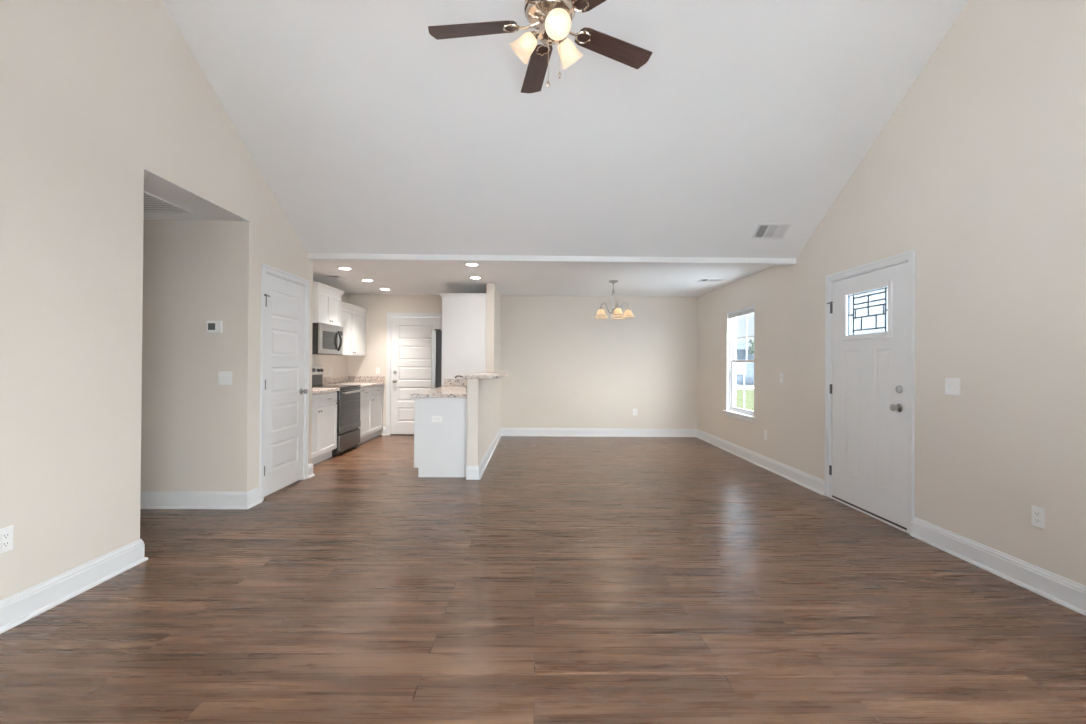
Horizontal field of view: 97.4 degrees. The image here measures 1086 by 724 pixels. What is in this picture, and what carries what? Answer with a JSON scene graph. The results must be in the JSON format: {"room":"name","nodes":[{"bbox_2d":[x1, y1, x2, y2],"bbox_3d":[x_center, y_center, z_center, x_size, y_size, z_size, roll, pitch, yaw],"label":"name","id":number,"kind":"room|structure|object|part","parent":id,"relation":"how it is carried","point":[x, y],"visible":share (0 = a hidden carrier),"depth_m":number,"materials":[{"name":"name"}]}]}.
{"room":"empty living room","nodes":[
{"label":"empty living room","id":0,"kind":"room"},
{"bbox_2d":[0,0,312,599],"bbox_3d":[-2.553,-0.875,2.177,0.120,4.234,6.155,0,0,-1],"label":"wall","id":1,"kind":"structure","parent":0,"point":[95,95],"depth_m":2.64,"materials":[{"name":"beige paint"}]},
{"bbox_2d":[0,525,12,553],"bbox_3d":[-2.502,0.827,2.219,0.008,0.115,0.070,0,0,-1],"label":"power outlet","id":2,"kind":"object","parent":1,"relation":"attached to","point":[6,534],"visible":1,"depth_m":2.22,"materials":[{"name":"white plastic"}]},
{"bbox_2d":[1,532,9,539],"bbox_3d":[-2.499,0.808,2.220,0.003,0.028,0.034,0,0,-1],"label":"socket","id":3,"kind":"object","parent":2,"relation":"attached to","point":[4,535],"depth_m":2.22,"materials":[{"name":"white plastic"}]},
{"bbox_2d":[1,540,9,547],"bbox_3d":[-2.499,0.847,2.219,0.003,0.028,0.034,0,0,-1],"label":"socket","id":4,"kind":"object","parent":2,"relation":"attached to","point":[4,543],"depth_m":2.22,"materials":[{"name":"white plastic"}]},
{"bbox_2d":[0,539,147,633],"bbox_3d":[-2.539,1.167,1.111,0.150,0.140,3.800,0,0,-1],"label":"baseboard","id":5,"kind":"structure","parent":1,"relation":"attached to","point":[20,607],"depth_m":2.50,"materials":[{"name":"white wood"}]},
{"bbox_2d":[144,169,248,220],"bbox_3d":[-2.569,-1.212,3.540,0.119,0.005,1.095,0,0,-1],"label":"trim","id":6,"kind":"structure","parent":1,"relation":"attached to","point":[148,175],"depth_m":3.47,"materials":[{"name":"white paint"}]},
{"bbox_2d":[259,264,309,500],"bbox_3d":[-2.552,0.187,4.706,0.164,2.132,0.886,0,0,-1],"label":"door","id":7,"kind":"structure","parent":1,"relation":"in","point":[285,297],"depth_m":4.67,"materials":[{"name":"white wood"}]},
{"bbox_3d":[-2.509,0.309,5.014,0.067,0.064,0.064,0,0,-1],"label":"knob","id":8,"kind":"part","parent":7,"relation":"part of","materials":[{"name":"silver metal"}]},
{"bbox_2d":[308,463,314,477],"bbox_3d":[-2.614,1.184,5.210,0.190,0.140,0.132,0,0,-1],"label":"baseboard","id":9,"kind":"structure","parent":1,"relation":"attached to","point":[310,466],"depth_m":5.20,"materials":[{"name":"white wood"}]},
{"bbox_2d":[141,220,234,491],"bbox_3d":[-3.950,-0.010,4.125,2.610,2.500,0.120,0,0,-1],"label":"wall","id":10,"kind":"structure","parent":0,"point":[189,265],"depth_m":4.08,"materials":[{"name":"beige paint"}]},
{"bbox_2d":[140,487,261,508],"bbox_3d":[-3.884,1.170,4.136,2.760,0.140,0.210,0,0,-1],"label":"baseboard","id":11,"kind":"structure","parent":10,"relation":"attached to","point":[148,500],"depth_m":4.06,"materials":[{"name":"white wood"}]},
{"bbox_2d":[206,321,222,332],"bbox_3d":[-2.801,-0.299,4.069,0.127,0.101,0.025,0,0,-1],"label":"thermostat","id":12,"kind":"object","parent":10,"relation":"attached to","point":[211,326],"visible":1,"depth_m":4.06,"materials":[{"name":"white plastic"}]},
{"bbox_2d":[218,371,231,384],"bbox_3d":[-2.716,0.139,4.072,0.116,0.115,0.018,0,0,-1],"label":"light switch","id":13,"kind":"object","parent":10,"relation":"attached to","point":[224,378],"visible":1,"depth_m":4.07,"materials":[{"name":"white plastic"}]},
{"bbox_2d":[144,178,233,220],"bbox_3d":[-3.983,-1.273,3.521,2.710,0.100,1.337,0,0,-1],"label":"ceiling","id":14,"kind":"structure","parent":0,"point":[199,212],"depth_m":3.79,"materials":[{"name":"white paint"}]},
{"bbox_2d":[144,191,191,212],"bbox_3d":[-3.144,-1.213,3.563,0.610,0.007,0.610,0,0,-1],"label":"ceiling vent","id":15,"kind":"object","parent":14,"relation":"in","point":[152,204],"visible":0.24,"depth_m":3.72,"materials":[{"name":"white metal"}]},
{"bbox_2d":[312,281,347,377],"bbox_3d":[-3.420,0.005,6.747,0.120,2.500,3.015,0,0,-1],"label":"wall","id":16,"kind":"structure","parent":0,"point":[339,364],"depth_m":7.69,"materials":[{"name":"beige paint"}]},
{"bbox_2d":[313,282,344,325],"bbox_3d":[-3.162,-0.792,6.737,0.380,0.533,0.858,0,0,-1],"label":"upper cabinet","id":17,"kind":"object","parent":16,"relation":"attached to","point":[326,299],"visible":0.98,"depth_m":6.64,"materials":[{"name":"white paint"}]},
{"bbox_3d":[-3.010,-0.748,6.553,0.019,0.430,0.368,0,0,-1],"label":"door","id":18,"kind":"part","parent":17,"relation":"part of","materials":[{"name":"white paint"}]},
{"bbox_2d":[312,323,342,354],"bbox_3d":[-3.135,-0.314,6.735,0.441,0.419,0.758,0,0,-1],"label":"microwave","id":19,"kind":"object","parent":17,"relation":"attached to","point":[327,339],"visible":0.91,"depth_m":6.58,"materials":[{"name":"silver metal"}]},
{"bbox_3d":[-2.987,-0.319,6.660,0.028,0.406,0.603,0,0,-1],"label":"door","id":20,"kind":"part","parent":19,"relation":"part of","materials":[{"name":"silver metal"}]},
{"bbox_3d":[-2.953,-0.303,6.927,0.070,0.293,0.032,0,0,-1],"label":"handle","id":21,"kind":"part","parent":19,"relation":"part of","materials":[{"name":"black plastic"}]},
{"bbox_3d":[-2.993,-0.318,7.040,0.028,0.406,0.153,0,0,-1],"label":"control panel","id":22,"kind":"part","parent":19,"relation":"part of","materials":[{"name":"silver metal"}]},
{"bbox_3d":[-3.160,-1.013,6.738,0.380,0.090,0.858,0,0,-1],"label":"crown moulding","id":23,"kind":"part","parent":17,"relation":"part of","materials":[{"name":"white paint"}]},
{"bbox_3d":[-3.015,-0.746,6.924,0.019,0.430,0.368,0,0,-1],"label":"door","id":24,"kind":"part","parent":17,"relation":"part of","materials":[{"name":"white paint"}]},
{"bbox_2d":[322,376,347,384],"bbox_3d":[-3.363,0.292,7.682,0.020,0.105,1.139,0,0,-1],"label":"backsplash","id":25,"kind":"structure","parent":16,"relation":"attached to","point":[341,379],"depth_m":7.71,"materials":[{"name":"stone"}]},
{"bbox_2d":[335,301,367,355],"bbox_3d":[-3.193,-0.507,7.660,0.346,0.805,1.184,0,0,-1],"label":"upper cabinet","id":26,"kind":"object","parent":16,"relation":"attached to","point":[353,318],"visible":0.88,"depth_m":7.69,"materials":[{"name":"white paint"}]},
{"bbox_3d":[-3.058,-0.471,7.408,0.019,0.717,0.556,0,0,-1],"label":"door","id":27,"kind":"part","parent":26,"relation":"part of","materials":[{"name":"white paint"}]},
{"bbox_3d":[-3.191,-0.872,7.662,0.346,0.075,1.184,0,0,-1],"label":"crown moulding","id":28,"kind":"part","parent":26,"relation":"part of","materials":[{"name":"white paint"}]},
{"bbox_3d":[-3.065,-0.469,7.966,0.019,0.717,0.556,0,0,-1],"label":"door","id":29,"kind":"part","parent":26,"relation":"part of","materials":[{"name":"white paint"}]},
{"bbox_2d":[467,283,500,465],"bbox_3d":[-0.780,0.055,6.735,0.120,2.440,3.110,0,0,-1],"label":"wall partition","id":30,"kind":"structure","parent":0,"point":[483,395],"depth_m":6.45,"materials":[{"name":"beige paint"}]},
{"bbox_2d":[444,379,466,385],"bbox_3d":[-1.162,0.303,7.021,0.584,0.110,0.020,0,0,-1],"label":"backsplash","id":31,"kind":"structure","parent":30,"relation":"attached to","point":[447,382],"depth_m":7.01,"materials":[{"name":"stone"}]},
{"bbox_2d":[463,372,507,378],"bbox_3d":[-0.689,0.167,6.096,0.383,0.040,1.886,0,0,-1],"label":"bar ledge","id":32,"kind":"object","parent":30,"relation":"on","point":[482,375],"visible":1,"depth_m":5.16,"materials":[{"name":"stone"}]},
{"bbox_2d":[347,294,697,434],"bbox_3d":[-0.401,0.034,8.355,6.200,2.500,0.120,0,0,-1],"label":"wall","id":33,"kind":"structure","parent":0,"point":[566,367],"depth_m":8.31,"materials":[{"name":"beige paint"}]},
{"bbox_2d":[348,376,384,381],"bbox_3d":[-3.048,0.297,8.246,0.622,0.105,0.020,0,0,-1],"label":"backsplash","id":34,"kind":"structure","parent":33,"relation":"attached to","point":[350,378],"depth_m":8.24,"materials":[{"name":"stone"}]},
{"bbox_2d":[382,427,385,434],"bbox_3d":[-2.747,1.196,8.244,0.065,0.140,0.030,0,0,-1],"label":"baseboard","id":35,"kind":"structure","parent":33,"relation":"attached to","point":[384,428],"depth_m":8.24,"materials":[{"name":"white wood"}]},
{"bbox_2d":[386,313,441,434],"bbox_3d":[-2.206,0.212,8.289,1.003,2.118,0.164,0,0,-1],"label":"door","id":36,"kind":"structure","parent":33,"relation":"in","point":[408,363],"depth_m":8.27,"materials":[{"name":"white wood"}]},
{"bbox_2d":[466,428,824,495],"bbox_3d":[0.935,1.216,6.449,3.560,0.140,3.719,0,0,-1],"label":"baseboard","id":37,"kind":"structure","parent":33,"relation":"attached to","point":[813,483],"depth_m":7.41,"materials":[{"name":"white wood"}]},
{"bbox_2d":[313,261,771,296],"bbox_3d":[-0.312,-1.221,6.847,6.320,0.120,3.150,0,0,-1],"label":"ceiling","id":38,"kind":"structure","parent":0,"point":[411,278],"depth_m":6.63,"materials":[{"name":"white paint"}]},
{"bbox_2d":[325,275,346,279],"bbox_3d":[-2.880,-1.178,6.647,0.170,0.007,0.320,0,0,-1],"label":"ceiling vent","id":39,"kind":"object","parent":38,"relation":"in","point":[336,277],"visible":1,"depth_m":6.64,"materials":[{"name":"white metal"}]},
{"bbox_2d":[337,267,352,269],"bbox_3d":[-2.496,-1.177,6.017,0.184,0.008,0.184,0,0,-1],"label":"recessed light","id":40,"kind":"object","parent":38,"relation":"in","point":[341,268],"visible":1,"depth_m":6.01,"materials":[{"name":"white plastic"}]},
{"bbox_2d":[464,263,479,265],"bbox_3d":[-0.851,-1.166,5.717,0.184,0.008,0.184,0,0,-1],"label":"recessed light","id":41,"kind":"object","parent":38,"relation":"in","point":[466,264],"visible":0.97,"depth_m":5.71,"materials":[{"name":"white plastic"}]},
{"bbox_2d":[468,276,481,278],"bbox_3d":[-0.939,-1.163,6.593,0.184,0.008,0.184,0,0,-1],"label":"recessed light","id":42,"kind":"object","parent":38,"relation":"in","point":[470,277],"visible":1,"depth_m":6.57,"materials":[{"name":"white plastic"}]},
{"bbox_2d":[594,280,633,318],"bbox_3d":[1.011,-0.893,6.776,0.588,0.517,0.588,0,0,-1],"label":"chandelier","id":43,"kind":"object","parent":38,"relation":"hanging from","point":[617,313],"visible":1,"depth_m":6.71,"materials":[{"name":"beige glass"}]},
{"bbox_3d":[0.813,-0.688,6.687,0.194,0.103,0.194,0,0,-1],"label":"lamp shade","id":44,"kind":"part","parent":43,"relation":"part of","materials":[{"name":"beige glass"}]},
{"bbox_3d":[1.001,-0.884,6.786,0.052,0.455,0.052,0,0,-1],"label":"stem","id":45,"kind":"part","parent":43,"relation":"part of","materials":[{"name":"silver metal"}]},
{"bbox_3d":[1.035,-0.687,6.578,0.194,0.103,0.194,0,0,-1],"label":"lamp shade","id":46,"kind":"part","parent":43,"relation":"part of","materials":[{"name":"beige glass"}]},
{"bbox_3d":[1.207,-0.685,6.755,0.194,0.103,0.194,0,0,-1],"label":"lamp shade","id":47,"kind":"part","parent":43,"relation":"part of","materials":[{"name":"beige glass"}]},
{"bbox_2d":[698,279,724,280],"bbox_3d":[2.341,-1.139,6.637,0.320,0.007,0.170,0,0,-1],"label":"ceiling vent","id":48,"kind":"object","parent":38,"relation":"in","point":[700,279],"visible":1,"depth_m":6.63,"materials":[{"name":"white metal"}]},
{"bbox_2d":[0,435,1085,723],"bbox_3d":[-1.245,1.318,3.753,8.230,0.120,9.290,0,0,-1],"label":"floor","id":49,"kind":"structure","parent":0,"point":[579,580],"depth_m":2.37,"materials":[{"name":"brown wood"}]},
{"bbox_2d":[311,391,336,464],"bbox_3d":[-3.025,0.816,5.796,0.654,0.875,1.103,0,0,-1],"label":"base cabinet","id":50,"kind":"object","parent":49,"relation":"on","point":[324,406],"visible":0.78,"depth_m":5.96,"materials":[{"name":"white paint"}]},
{"bbox_3d":[-2.736,0.846,5.532,0.019,0.582,0.544,0,0,-1],"label":"door","id":51,"kind":"part","parent":50,"relation":"part of","materials":[{"name":"white paint"}]},
{"bbox_3d":[-2.733,0.467,5.534,0.019,0.145,0.544,0,0,-1],"label":"drawer","id":52,"kind":"part","parent":50,"relation":"part of","materials":[{"name":"white paint"}]},
{"bbox_2d":[312,388,339,393],"bbox_3d":[-3.024,0.306,5.798,0.648,0.145,1.105,0,0,-1],"label":"countertop","id":53,"kind":"structure","parent":50,"relation":"on","point":[314,390],"depth_m":5.96,"materials":[{"name":"stone"}]},
{"bbox_3d":[-2.740,0.470,6.075,0.019,0.145,0.532,0,0,-1],"label":"drawer","id":54,"kind":"part","parent":50,"relation":"part of","materials":[{"name":"white paint"}]},
{"bbox_3d":[-2.743,0.848,6.073,0.019,0.582,0.532,0,0,-1],"label":"door","id":55,"kind":"part","parent":50,"relation":"part of","materials":[{"name":"white paint"}]},
{"bbox_2d":[312,365,364,455],"bbox_3d":[-2.993,0.655,6.733,0.694,1.205,0.762,0,0,-1],"label":"electric range","id":56,"kind":"object","parent":49,"relation":"on","point":[348,396],"visible":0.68,"depth_m":6.70,"materials":[{"name":"silver metal"}]},
{"bbox_3d":[-3.296,0.116,6.731,0.079,0.130,0.760,0,0,-1],"label":"control panel","id":57,"kind":"part","parent":56,"relation":"part of","materials":[{"name":"silver metal"}]},
{"bbox_2d":[312,385,360,388],"bbox_3d":[-3.024,0.347,6.734,0.617,0.022,0.762,0,0,-1],"label":"cooktop","id":58,"kind":"object","parent":56,"relation":"in","point":[313,386],"depth_m":6.70,"materials":[{"name":"black glass"}]},
{"bbox_3d":[-2.734,1.097,6.735,0.034,0.217,0.752,0,0,-1],"label":"storage drawer","id":59,"kind":"part","parent":56,"relation":"part of","materials":[{"name":"silver metal"}]},
{"bbox_3d":[-2.732,0.667,6.736,0.032,0.585,0.752,0,0,-1],"label":"oven door","id":60,"kind":"part","parent":56,"relation":"part of","materials":[{"name":"black glass"}]},
{"bbox_3d":[-2.677,0.418,6.738,0.066,0.027,0.700,0,0,-1],"label":"oven handle","id":61,"kind":"part","parent":56,"relation":"part of","materials":[{"name":"silver metal"}]},
{"bbox_2d":[358,385,382,444],"bbox_3d":[-3.050,0.824,7.682,0.654,0.875,1.133,0,0,-1],"label":"base cabinet","id":62,"kind":"object","parent":49,"relation":"on","point":[371,399],"visible":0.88,"depth_m":7.66,"materials":[{"name":"white paint"}]},
{"bbox_2d":[322,376,384,387],"bbox_3d":[-3.049,0.314,7.686,0.648,0.145,1.139,0,0,-1],"label":"countertop","id":63,"kind":"structure","parent":62,"relation":"on","point":[364,381],"depth_m":8.07,"materials":[{"name":"stone"}]},
{"bbox_3d":[-2.761,0.854,7.395,0.019,0.582,0.528,0,0,-1],"label":"door","id":64,"kind":"part","parent":62,"relation":"part of","materials":[{"name":"white paint"}]},
{"bbox_3d":[-2.758,0.475,7.397,0.019,0.145,0.528,0,0,-1],"label":"drawer","id":65,"kind":"part","parent":62,"relation":"part of","materials":[{"name":"white paint"}]},
{"bbox_3d":[-2.765,0.477,7.953,0.019,0.145,0.578,0,0,-1],"label":"drawer","id":66,"kind":"part","parent":62,"relation":"part of","materials":[{"name":"white paint"}]},
{"bbox_3d":[-2.768,0.856,7.951,0.019,0.582,0.578,0,0,-1],"label":"door","id":67,"kind":"part","parent":62,"relation":"part of","materials":[{"name":"white paint"}]},
{"bbox_2d":[431,329,441,388],"bbox_3d":[-1.309,0.396,7.514,0.811,1.757,0.895,0,0,-1],"label":"refrigerator","id":68,"kind":"object","parent":49,"relation":"on","point":[436,334],"visible":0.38,"depth_m":7.07,"materials":[{"name":"silver metal"}]},
{"bbox_2d":[414,398,466,476],"bbox_3d":[-1.154,0.832,6.133,0.604,0.875,1.792,0,0,-1],"label":"base cabinet","id":69,"kind":"object","parent":49,"relation":"on","point":[440,448],"visible":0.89,"depth_m":5.24,"materials":[{"name":"white paint"}]},
{"bbox_2d":[432,416,441,421],"bbox_3d":[-1.163,0.625,5.233,0.115,0.070,0.008,0,0,-1],"label":"power outlet","id":70,"kind":"object","parent":69,"relation":"attached to","point":[434,418],"visible":1,"depth_m":5.23,"materials":[{"name":"white plastic"}]},
{"bbox_2d":[410,379,466,397],"bbox_3d":[-1.148,0.319,6.121,0.623,0.150,1.820,0,0,-1],"label":"countertop","id":71,"kind":"structure","parent":69,"relation":"on","point":[452,388],"depth_m":5.68,"materials":[{"name":"stone"}]},
{"bbox_2d":[439,293,485,386],"bbox_3d":[-1.199,0.134,7.589,0.687,2.283,1.190,0,0,-1],"label":"tall cabinet","id":72,"kind":"object","parent":49,"relation":"on","point":[463,314],"visible":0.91,"depth_m":7.04,"materials":[{"name":"white paint"}]},
{"bbox_3d":[-1.190,-0.974,7.594,0.687,0.068,1.190,0,0,-1],"label":"crown moulding","id":73,"kind":"part","parent":72,"relation":"part of","materials":[{"name":"white paint"}]},
{"bbox_2d":[162,0,967,257],"bbox_3d":[0.156,-2.081,2.211,5.520,2.002,6.140,0,0,-1],"label":"ceiling","id":74,"kind":"structure","parent":0,"point":[371,132],"depth_m":3.78,"materials":[{"name":"white paint"}]},
{"bbox_2d":[428,0,652,92],"bbox_3d":[0.012,-2.097,2.555,1.263,1.322,1.267,0,0,-1],"label":"ceiling fan","id":75,"kind":"object","parent":74,"relation":"hanging from","point":[552,19],"visible":1,"depth_m":2.58,"materials":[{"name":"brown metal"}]},
{"bbox_3d":[-0.379,-1.800,2.586,0.489,0.006,0.138,0,10,7],"label":"blade","id":76,"kind":"part","parent":75,"relation":"part of","materials":[{"name":"brown wood"}]},
{"bbox_3d":[-0.106,-1.692,2.584,0.149,0.148,0.130,0,0,-1],"label":"lamp shade","id":77,"kind":"part","parent":75,"relation":"part of","materials":[{"name":"white glass"}]},
{"bbox_3d":[-0.041,-1.745,2.559,0.064,0.049,0.058,0,0,-1],"label":"lamp arm","id":78,"kind":"part","parent":75,"relation":"part of","materials":[{"name":"silver metal"}]},
{"bbox_3d":[-0.040,-1.796,2.944,0.138,0.006,0.489,-10,2,-10],"label":"blade","id":79,"kind":"part","parent":75,"relation":"part of","materials":[{"name":"brown wood"}]},
{"bbox_3d":[0.028,-1.591,2.495,0.005,0.242,0.004,0,0,-1],"label":"pull chain","id":80,"kind":"part","parent":75,"relation":"part of","materials":[{"name":"silver metal"}]},
{"bbox_3d":[0.066,-1.713,2.409,0.053,0.074,0.076,0,0,-1],"label":"light bulb","id":81,"kind":"part","parent":75,"relation":"part of","materials":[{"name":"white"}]},
{"bbox_3d":[0.075,-1.691,2.387,0.132,0.148,0.149,0,0,-1],"label":"lamp shade","id":82,"kind":"part","parent":75,"relation":"part of","materials":[{"name":"white glass"}]},
{"bbox_3d":[0.150,-1.690,2.638,0.144,0.148,0.142,0,0,-1],"label":"lamp shade","id":83,"kind":"part","parent":75,"relation":"part of","materials":[{"name":"white glass"}]},
{"bbox_3d":[0.341,-1.796,2.243,0.489,0.006,0.138,0,-11,43],"label":"blade","id":84,"kind":"part","parent":75,"relation":"part of","materials":[{"name":"brown wood"}]},
{"bbox_3d":[0.405,-1.794,2.732,0.489,0.006,0.138,1,-11,-29],"label":"blade","id":85,"kind":"part","parent":75,"relation":"part of","materials":[{"name":"brown wood"}]},
{"bbox_2d":[307,253,795,265],"bbox_3d":[0.109,-1.116,5.212,5.280,0.058,0.130,0,0,-1],"label":"beam","id":86,"kind":"structure","parent":74,"relation":"attached to","point":[311,256],"depth_m":5.16,"materials":[{"name":"white paint"}]},
{"bbox_2d":[751,224,790,238],"bbox_3d":[2.314,-1.325,4.845,0.325,0.107,0.174,0,0,-1],"label":"ceiling vent","id":87,"kind":"object","parent":74,"relation":"attached to","point":[763,231],"visible":1,"depth_m":4.84,"materials":[{"name":"white metal"}]},
{"bbox_2d":[697,0,1085,585],"bbox_3d":[2.826,-0.828,3.817,0.120,4.234,9.290,0,0,-1],"label":"wall","id":88,"kind":"structure","parent":0,"point":[978,170],"depth_m":3.05,"materials":[{"name":"beige paint"}]},
{"bbox_2d":[723,305,754,422],"bbox_3d":[2.760,0.028,6.607,0.165,1.515,0.960,0,0,-1],"label":"window","id":89,"kind":"structure","parent":88,"relation":"in","point":[732,410],"depth_m":6.99,"materials":[{"name":"white plastic"}]},
{"bbox_3d":[2.724,0.720,6.604,0.105,0.022,0.960,0,0,-1],"label":"sill","id":90,"kind":"part","parent":89,"relation":"part of","materials":[{"name":"white wood"}]},
{"bbox_3d":[2.824,-0.344,6.610,0.028,0.702,0.822,0,0,-1],"label":"sash","id":91,"kind":"part","parent":89,"relation":"part of","materials":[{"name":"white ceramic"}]},
{"bbox_2d":[728,306,753,318],"bbox_3d":[2.748,-0.680,6.610,0.032,0.082,0.866,0,0,-1],"label":"mini blind","id":92,"kind":"object","parent":89,"relation":"attached to","point":[750,310],"visible":0.79,"depth_m":6.58,"materials":[{"name":"white plastic"}]},
{"bbox_3d":[2.747,-0.645,6.610,0.026,0.011,0.862,0,0,-1],"label":"rail","id":93,"kind":"part","parent":92,"relation":"part of","materials":[{"name":"white plastic"}]},
{"bbox_3d":[2.803,-0.004,6.608,0.080,1.439,0.878,0,0,-1],"label":"frame","id":94,"kind":"part","parent":89,"relation":"part of","materials":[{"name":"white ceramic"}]},
{"bbox_3d":[2.789,0.329,6.606,0.028,0.718,0.822,0,0,-1],"label":"sash","id":95,"kind":"part","parent":89,"relation":"part of","materials":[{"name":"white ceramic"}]},
{"bbox_2d":[780,373,782,382],"bbox_3d":[2.727,0.183,5.468,0.018,0.115,0.070,0,0,-1],"label":"light switch","id":96,"kind":"object","parent":88,"relation":"attached to","point":[781,374],"visible":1,"depth_m":5.46,"materials":[{"name":"white plastic"}]},
{"bbox_2d":[825,250,915,534],"bbox_3d":[2.773,0.228,4.079,0.163,2.123,1.076,0,0,-1],"label":"door","id":97,"kind":"structure","parent":88,"relation":"in","point":[870,335],"depth_m":4.01,"materials":[{"name":"white wood"}]},
{"bbox_3d":[2.763,-0.423,4.080,0.020,0.450,0.613,0,0,-1],"label":"glass frame","id":98,"kind":"part","parent":97,"relation":"part of","materials":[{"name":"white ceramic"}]},
{"bbox_3d":[2.786,-0.423,4.081,0.006,0.366,0.529,0,0,-1],"label":"glass pane","id":99,"kind":"part","parent":97,"relation":"part of","materials":[{"name":"white"}]},
{"bbox_3d":[2.729,0.353,3.695,0.067,0.064,0.064,0,0,-1],"label":"knob","id":100,"kind":"part","parent":97,"relation":"part of","materials":[{"name":"silver metal"}]},
{"bbox_2d":[945,378,960,395],"bbox_3d":[2.757,0.165,3.218,0.018,0.115,0.116,0,0,-1],"label":"light switch","id":101,"kind":"object","parent":88,"relation":"attached to","point":[952,385],"visible":1,"depth_m":3.21,"materials":[{"name":"white plastic"}]},
{"bbox_2d":[911,517,1085,615],"bbox_3d":[2.767,1.208,1.409,0.030,0.140,4.255,0,0,-1],"label":"baseboard","id":102,"kind":"structure","parent":88,"relation":"attached to","point":[1068,593],"depth_m":2.82,"materials":[{"name":"white wood"}]},
{"bbox_2d":[1031,505,1044,528],"bbox_3d":[2.764,0.866,2.666,0.008,0.115,0.070,0,0,-1],"label":"power outlet","id":103,"kind":"object","parent":88,"relation":"attached to","point":[1037,513],"visible":1,"depth_m":2.66,"materials":[{"name":"white plastic"}]},
{"bbox_2d":[1034,510,1040,516],"bbox_3d":[2.761,0.846,2.666,0.003,0.028,0.034,0,0,-1],"label":"socket","id":104,"kind":"object","parent":103,"relation":"attached to","point":[1037,513],"depth_m":2.66,"materials":[{"name":"white plastic"}]},
{"bbox_2d":[1034,517,1040,523],"bbox_3d":[2.761,0.885,2.665,0.003,0.028,0.034,0,0,-1],"label":"socket","id":105,"kind":"object","parent":103,"relation":"attached to","point":[1037,520],"depth_m":2.66,"materials":[{"name":"white plastic"}]},
{"label":"outside","id":106,"kind":"structure","parent":0,"visible":0},
{"bbox_2d":[736,385,753,387],"bbox_3d":[14.653,1.870,25.190,150.000,0.300,170.000,0,0,-1],"label":"ground","id":107,"kind":"structure","parent":106,"point":[747,385],"depth_m":32.76,"materials":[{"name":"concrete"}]},
{"bbox_2d":[736,342,753,384],"bbox_3d":[16.967,0.052,40.230,18.000,3.500,9.200,0,0,-1],"label":"house","id":108,"kind":"structure","parent":107,"relation":"on","point":[740,346],"depth_m":36.21,"materials":[{"name":"blue"}]},
{"bbox_2d":[736,390,753,410],"bbox_3d":[21.509,1.744,21.081,36.400,0.020,16.400,0,0,-1],"label":"lawn","id":109,"kind":"structure","parent":107,"relation":"on","point":[749,394],"depth_m":20.82,"materials":[{"name":"green plant"}]},
{"bbox_2d":[736,388,753,389],"bbox_3d":[31.387,1.855,30.314,56.400,0.025,1.800,0,0,-1],"label":"driveway","id":110,"kind":"structure","parent":107,"relation":"on","point":[736,388],"depth_m":30.09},
{"bbox_2d":[748,339,753,354],"bbox_3d":[15.462,-0.077,33.708,1.880,3.685,1.868,0,0,-1],"label":"street tree","id":111,"kind":"object","parent":107,"relation":"on","point":[751,347],"visible":0.06,"depth_m":33.75,"materials":[{"name":"green plant"}]}
]}

